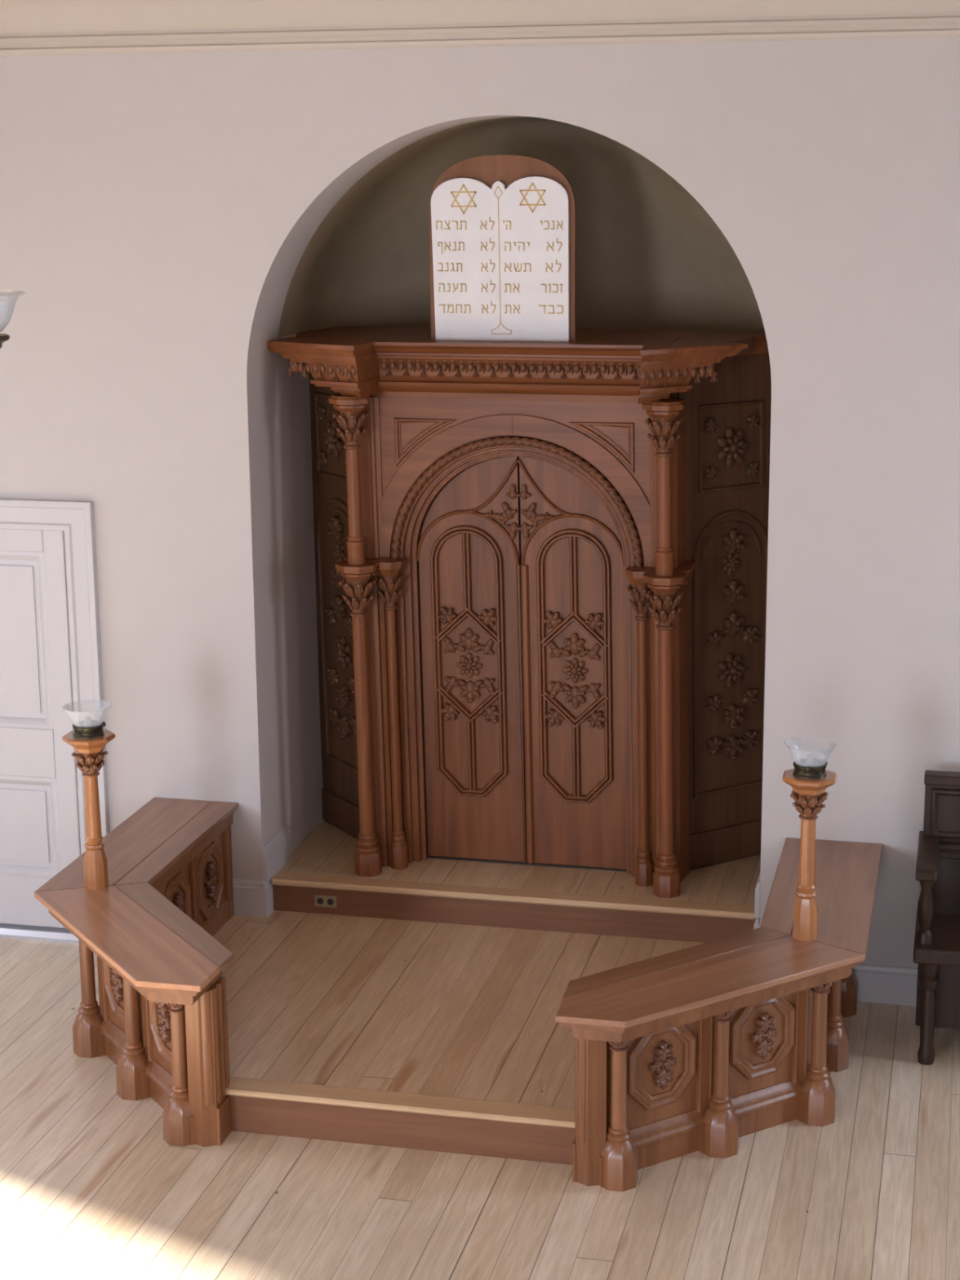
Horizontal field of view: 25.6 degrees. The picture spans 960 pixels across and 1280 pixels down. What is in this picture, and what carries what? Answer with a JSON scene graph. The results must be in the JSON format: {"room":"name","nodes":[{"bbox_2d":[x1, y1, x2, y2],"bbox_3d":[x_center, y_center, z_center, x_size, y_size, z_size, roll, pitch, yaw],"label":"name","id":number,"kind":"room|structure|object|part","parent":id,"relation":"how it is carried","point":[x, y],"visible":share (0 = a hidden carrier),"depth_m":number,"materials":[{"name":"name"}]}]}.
{"room":"house of worship","nodes":[
{"label":"house of worship","id":0,"kind":"room"},
{"bbox_2d":[213,910,703,1164],"bbox_3d":[-0.091,1.822,9.940,3.000,0.208,2.196,3,13,13],"label":"raised platform","id":1,"kind":"structure","parent":0,"point":[438,1037],"depth_m":9.66,"materials":[{"name":"brown wood"}]},
{"bbox_2d":[271,821,760,942],"bbox_3d":[0.268,1.281,11.407,2.600,0.186,1.150,3,13,13],"label":"platform","id":2,"kind":"object","parent":1,"relation":"on","point":[714,902],"visible":0.71,"depth_m":10.99,"materials":[{"name":"brown wood"}]},
{"bbox_2d":[314,894,336,907],"bbox_3d":[-0.815,1.377,11.114,0.120,0.065,0.008,3,13,13],"label":"power outlet","id":3,"kind":"object","parent":2,"relation":"attached to","point":[320,900],"visible":1,"depth_m":11.11,"materials":[{"name":"gold metal"}]},
{"bbox_2d":[316,897,323,904],"bbox_3d":[-0.843,1.377,11.118,0.036,0.036,0.004,3,13,13],"label":"socket","id":4,"kind":"object","parent":3,"relation":"attached to","point":[319,900],"depth_m":11.12,"materials":[{"name":"black plastic"}]},
{"bbox_2d":[327,898,333,905],"bbox_3d":[-0.788,1.379,11.106,0.036,0.036,0.004,3,13,13],"label":"socket","id":5,"kind":"object","parent":3,"relation":"attached to","point":[330,901],"depth_m":11.10,"materials":[{"name":"black plastic"}]},
{"bbox_2d":[266,325,771,897],"bbox_3d":[0.247,-0.189,11.139,2.693,2.802,1.320,3,13,13],"label":"torah ark","id":6,"kind":"object","parent":2,"relation":"on","point":[543,642],"visible":1,"depth_m":10.96,"materials":[{"name":"brown wood"}]},
{"bbox_3d":[-0.759,-1.398,10.779,0.630,0.267,0.419,9,16,34],"label":"corner cornice","id":7,"kind":"part","parent":6,"relation":"part of","materials":[{"name":"brown wood"}]},
{"bbox_3d":[-0.827,-1.569,11.095,0.189,0.070,0.822,-7,15,-27],"label":"wing cornice","id":8,"kind":"part","parent":6,"relation":"part of","materials":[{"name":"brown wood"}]},
{"bbox_3d":[-0.743,-0.153,11.516,0.048,2.540,0.702,-8,15,-31],"label":"wing moulding","id":9,"kind":"part","parent":6,"relation":"part of","materials":[{"name":"brown wood"}]},
{"bbox_3d":[-0.277,-1.009,10.817,0.334,0.257,0.020,3,13,13],"label":"spandrel panel","id":10,"kind":"part","parent":6,"relation":"part of","materials":[{"name":"brown wood"}]},
{"bbox_3d":[-0.069,-0.672,10.958,0.556,0.552,0.026,3,13,13],"label":"tracery moulding","id":11,"kind":"part","parent":6,"relation":"part of","materials":[{"name":"brown wood"}]},
{"bbox_3d":[-0.056,0.120,11.124,0.410,1.468,0.034,3,13,13],"label":"panel moulding","id":12,"kind":"part","parent":6,"relation":"part of","materials":[{"name":"brown wood"}]},
{"bbox_3d":[0.235,0.103,11.126,1.240,2.240,0.020,3,13,13],"label":"panel","id":13,"kind":"part","parent":6,"relation":"part of","materials":[{"name":"brown wood"}]},
{"bbox_3d":[-0.035,0.110,11.160,0.568,2.192,0.040,3,13,13],"label":"ark door","id":14,"kind":"part","parent":6,"relation":"part of","materials":[{"name":"brown wood"}]},
{"bbox_2d":[429,155,576,342],"bbox_3d":[0.109,-1.958,10.557,0.744,0.915,0.057,3,13,13],"label":"tablet","id":15,"kind":"object","parent":6,"relation":"on","point":[503,228],"visible":1,"depth_m":10.54,"materials":[{"name":"white stone"}]},
{"bbox_3d":[0.180,-0.710,10.771,1.331,0.665,0.048,3,13,13],"label":"rope moulding","id":16,"kind":"part","parent":6,"relation":"part of","materials":[{"name":"brown wood"}]},
{"bbox_3d":[0.219,0.089,11.029,1.330,2.310,0.124,3,13,13],"label":"arch moulding","id":17,"kind":"part","parent":6,"relation":"part of","materials":[{"name":"brown wood"}]},
{"bbox_3d":[0.258,1.195,11.350,1.140,0.010,0.065,3,13,13],"label":"door sill","id":18,"kind":"part","parent":6,"relation":"part of","materials":[{"name":"brown wood"}]},
{"bbox_3d":[0.473,-0.648,10.834,0.575,0.552,0.026,3,13,13],"label":"tracery moulding","id":19,"kind":"part","parent":6,"relation":"part of","materials":[{"name":"brown wood"}]},
{"bbox_3d":[0.496,0.133,11.039,0.577,2.192,0.040,3,13,13],"label":"ark door","id":20,"kind":"part","parent":6,"relation":"part of","materials":[{"name":"brown wood"}]},
{"bbox_3d":[0.495,0.145,10.998,0.410,1.468,0.034,3,13,13],"label":"panel moulding","id":21,"kind":"part","parent":6,"relation":"part of","materials":[{"name":"brown wood"}]},
{"bbox_3d":[0.612,-0.969,10.614,0.338,0.257,0.020,3,13,13],"label":"spandrel panel","id":22,"kind":"part","parent":6,"relation":"part of","materials":[{"name":"brown wood"}]},
{"bbox_3d":[0.950,-1.321,10.384,0.630,0.267,0.379,-8,15,-28],"label":"corner cornice","id":23,"kind":"part","parent":6,"relation":"part of","materials":[{"name":"brown wood"}]},
{"bbox_3d":[1.201,-1.467,10.581,0.683,0.070,0.192,-10,16,-36],"label":"wing cornice","id":24,"kind":"part","parent":6,"relation":"part of","materials":[{"name":"brown wood"}]},
{"bbox_3d":[1.315,-0.065,11.060,0.702,2.540,0.057,-8,15,-31],"label":"wing moulding","id":25,"kind":"part","parent":6,"relation":"part of","materials":[{"name":"brown wood"}]},
{"bbox_2d":[0,37,959,968],"bbox_3d":[0.159,-0.849,10.517,10.000,5.150,0.450,3,13,13],"label":"wall","id":26,"kind":"structure","parent":0,"point":[159,212],"depth_m":10.22,"materials":[{"name":"beige paint"}]},
{"bbox_2d":[0,498,109,943],"bbox_3d":[-2.594,0.435,11.187,1.250,2.390,0.090,3,13,13],"label":"door","id":27,"kind":"structure","parent":26,"relation":"in","point":[51,654],"depth_m":11.10,"materials":[{"name":"white paint"}]},
{"bbox_3d":[-2.553,0.398,11.190,0.625,1.780,0.026,3,13,13],"label":"panel moulding","id":28,"kind":"part","parent":27,"relation":"part of","materials":[{"name":"white paint"}]},
{"bbox_2d":[232,824,291,917],"bbox_3d":[-1.183,1.224,11.285,0.224,0.374,0.434,3,13,13],"label":"baseboard","id":29,"kind":"structure","parent":26,"relation":"attached to","point":[251,898],"depth_m":11.11,"materials":[{"name":"white paint"}]},
{"bbox_2d":[0,0,959,56],"bbox_3d":[0.037,-2.989,9.564,10.000,0.550,0.470,3,13,13],"label":"trim","id":30,"kind":"structure","parent":26,"relation":"attached to","point":[27,27],"depth_m":9.84,"materials":[{"name":"paint"}]},
{"bbox_2d":[275,116,764,853],"bbox_3d":[0.370,-0.632,11.481,2.604,4.290,1.380,3,13,13],"label":"wall niche","id":31,"kind":"object","parent":26,"relation":"in","point":[649,255],"visible":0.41,"depth_m":11.45,"materials":[{"name":"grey paint"}]},
{"bbox_2d":[753,871,763,928],"bbox_3d":[1.521,1.344,10.668,0.224,0.374,0.434,3,13,13],"label":"baseboard","id":32,"kind":"structure","parent":26,"relation":"attached to","point":[758,920],"depth_m":10.49,"materials":[{"name":"white paint"}]},
{"bbox_2d":[852,964,917,1005],"bbox_3d":[3.371,1.764,10.107,3.335,0.190,0.024,3,13,13],"label":"baseboard","id":33,"kind":"structure","parent":26,"relation":"attached to","point":[877,984],"depth_m":10.41,"materials":[{"name":"white paint"}]},
{"bbox_2d":[0,937,959,1279],"bbox_3d":[-1.275,3.125,5.010,10.000,0.100,13.600,3,13,13],"label":"floor","id":34,"kind":"structure","parent":0,"point":[92,1188],"depth_m":8.54,"materials":[{"name":"brown wood"}]},
{"bbox_2d":[34,797,238,1146],"bbox_3d":[-1.599,1.523,9.924,0.922,0.821,2.645,-2,13,-6],"label":"wooden railing","id":35,"kind":"object","parent":34,"relation":"on","point":[161,1017],"visible":1,"depth_m":9.42,"materials":[{"name":"brown wood"}]},
{"bbox_2d":[62,699,115,889],"bbox_3d":[-1.780,0.719,9.668,0.222,0.864,0.222,3,13,13],"label":"lamp","id":36,"kind":"object","parent":35,"relation":"on","point":[88,738],"visible":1,"depth_m":9.63,"materials":[{"name":"orange wood"}]},
{"bbox_3d":[-1.783,0.347,9.582,0.222,0.101,0.222,3,13,13],"label":"lamp shade","id":37,"kind":"part","parent":36,"relation":"part of","materials":[{"name":"clear glass"}]},
{"bbox_3d":[-1.783,0.384,9.591,0.048,0.074,0.047,3,13,13],"label":"burner","id":38,"kind":"part","parent":36,"relation":"part of","materials":[{"name":"white glass"}]},
{"bbox_2d":[62,728,115,753],"bbox_3d":[-1.782,0.467,9.610,0.220,0.075,0.220,3,13,13],"label":"tray","id":39,"kind":"object","parent":36,"relation":"on","point":[95,741],"depth_m":9.54,"materials":[{"name":"orange wood"}]},
{"bbox_3d":[-1.652,1.560,9.659,0.026,0.380,0.354,-8,15,-30],"label":"octagon panel","id":40,"kind":"part","parent":35,"relation":"part of","materials":[{"name":"brown wood"}]},
{"bbox_3d":[-1.370,1.661,9.209,0.026,0.380,0.354,-8,15,-30],"label":"octagon panel","id":41,"kind":"part","parent":35,"relation":"part of","materials":[{"name":"brown wood"}]},
{"bbox_3d":[-1.545,1.736,10.123,0.559,0.316,2.236,-1,13,-2],"label":"skirting","id":42,"kind":"part","parent":35,"relation":"part of","materials":[{"name":"brown wood"}]},
{"bbox_3d":[-1.487,1.335,10.337,0.026,0.380,0.354,3,13,13],"label":"octagon panel","id":43,"kind":"part","parent":35,"relation":"part of","materials":[{"name":"brown wood"}]},
{"bbox_3d":[-1.381,1.232,10.783,0.026,0.380,0.354,3,13,13],"label":"octagon panel","id":44,"kind":"part","parent":35,"relation":"part of","materials":[{"name":"brown wood"}]},
{"bbox_2d":[555,837,883,1191],"bbox_3d":[1.280,1.651,9.267,0.922,0.821,2.645,8,15,31],"label":"wooden railing","id":45,"kind":"object","parent":34,"relation":"on","point":[704,1047],"visible":0.98,"depth_m":8.82,"materials":[{"name":"brown wood"}]},
{"bbox_3d":[0.753,1.755,8.724,0.354,0.380,0.026,-9,15,-31],"label":"octagon panel","id":46,"kind":"part","parent":45,"relation":"part of","materials":[{"name":"brown wood"}]},
{"bbox_3d":[1.299,1.862,9.473,0.559,0.316,2.236,6,15,27],"label":"skirting","id":47,"kind":"part","parent":45,"relation":"part of","materials":[{"name":"brown wood"}]},
{"bbox_3d":[1.209,1.687,9.005,0.354,0.380,0.026,-9,15,-31],"label":"octagon panel","id":48,"kind":"part","parent":45,"relation":"part of","materials":[{"name":"brown wood"}]},
{"bbox_2d":[782,736,837,941],"bbox_3d":[1.394,0.855,8.963,0.222,0.864,0.222,3,13,13],"label":"lamp","id":49,"kind":"object","parent":45,"relation":"on","point":[809,779],"visible":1,"depth_m":8.92,"materials":[{"name":"orange wood"}]},
{"bbox_2d":[782,768,836,795],"bbox_3d":[1.392,0.604,8.905,0.220,0.075,0.220,3,13,13],"label":"tray","id":50,"kind":"object","parent":49,"relation":"on","point":[802,783],"depth_m":8.84,"materials":[{"name":"orange wood"}]},
{"bbox_3d":[1.391,0.520,8.886,0.048,0.074,0.047,3,13,13],"label":"burner","id":51,"kind":"part","parent":49,"relation":"part of","materials":[{"name":"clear glass"}]},
{"bbox_3d":[1.391,0.484,8.878,0.222,0.101,0.222,3,13,13],"label":"lamp shade","id":52,"kind":"part","parent":49,"relation":"part of","materials":[{"name":"clear glass"}]},
{"bbox_2d":[913,769,959,1065],"bbox_3d":[2.750,1.319,9.675,1.480,1.262,0.550,3,13,13],"label":"wooden chair","id":53,"kind":"object","parent":34,"relation":"on","point":[936,950],"visible":1,"depth_m":9.77,"materials":[{"name":"black wood"}]},
{"bbox_3d":[2.135,1.599,10.134,0.060,0.520,0.060,3,13,13],"label":"leg","id":54,"kind":"part","parent":53,"relation":"part of","materials":[{"name":"black wood"}]},
{"bbox_3d":[2.033,1.228,9.619,0.072,0.335,0.070,3,13,13],"label":"arm post","id":55,"kind":"part","parent":53,"relation":"part of","materials":[{"name":"black wood"}]},
{"bbox_3d":[2.074,1.001,9.764,0.095,0.078,0.527,3,13,13],"label":"armrest","id":56,"kind":"part","parent":53,"relation":"part of","materials":[{"name":"black wood"}]},
{"bbox_3d":[2.062,1.706,9.702,0.092,0.505,0.092,3,13,13],"label":"leg","id":57,"kind":"part","parent":53,"relation":"part of","materials":[{"name":"black wood"}]},
{"bbox_3d":[2.752,1.411,9.690,1.475,0.075,0.540,3,13,13],"label":"seat","id":58,"kind":"part","parent":53,"relation":"part of","materials":[{"name":"black wood"}]},
{"bbox_3d":[2.804,1.032,9.843,1.445,0.745,0.060,3,13,13],"label":"backrest","id":59,"kind":"part","parent":53,"relation":"part of","materials":[{"name":"black wood"}]},
{"bbox_3d":[2.798,0.850,9.781,1.455,0.397,0.120,3,13,13],"label":"rail","id":60,"kind":"part","parent":53,"relation":"part of","materials":[{"name":"black wood"}]},
{"bbox_3d":[-1.339,-1.969,3.737,10.400,0.100,13.800,3,13,13],"label":"ceiling","id":61,"kind":"structure","parent":0,"visible":0},
{"bbox_2d":[0,290,26,348],"bbox_3d":[-1.432,-1.417,5.194,0.586,1.629,0.234,3,13,13],"label":"hanging lamp","id":62,"kind":"object","parent":61,"relation":"hanging from","point":[15,295],"visible":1,"depth_m":5.28,"materials":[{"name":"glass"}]}
]}

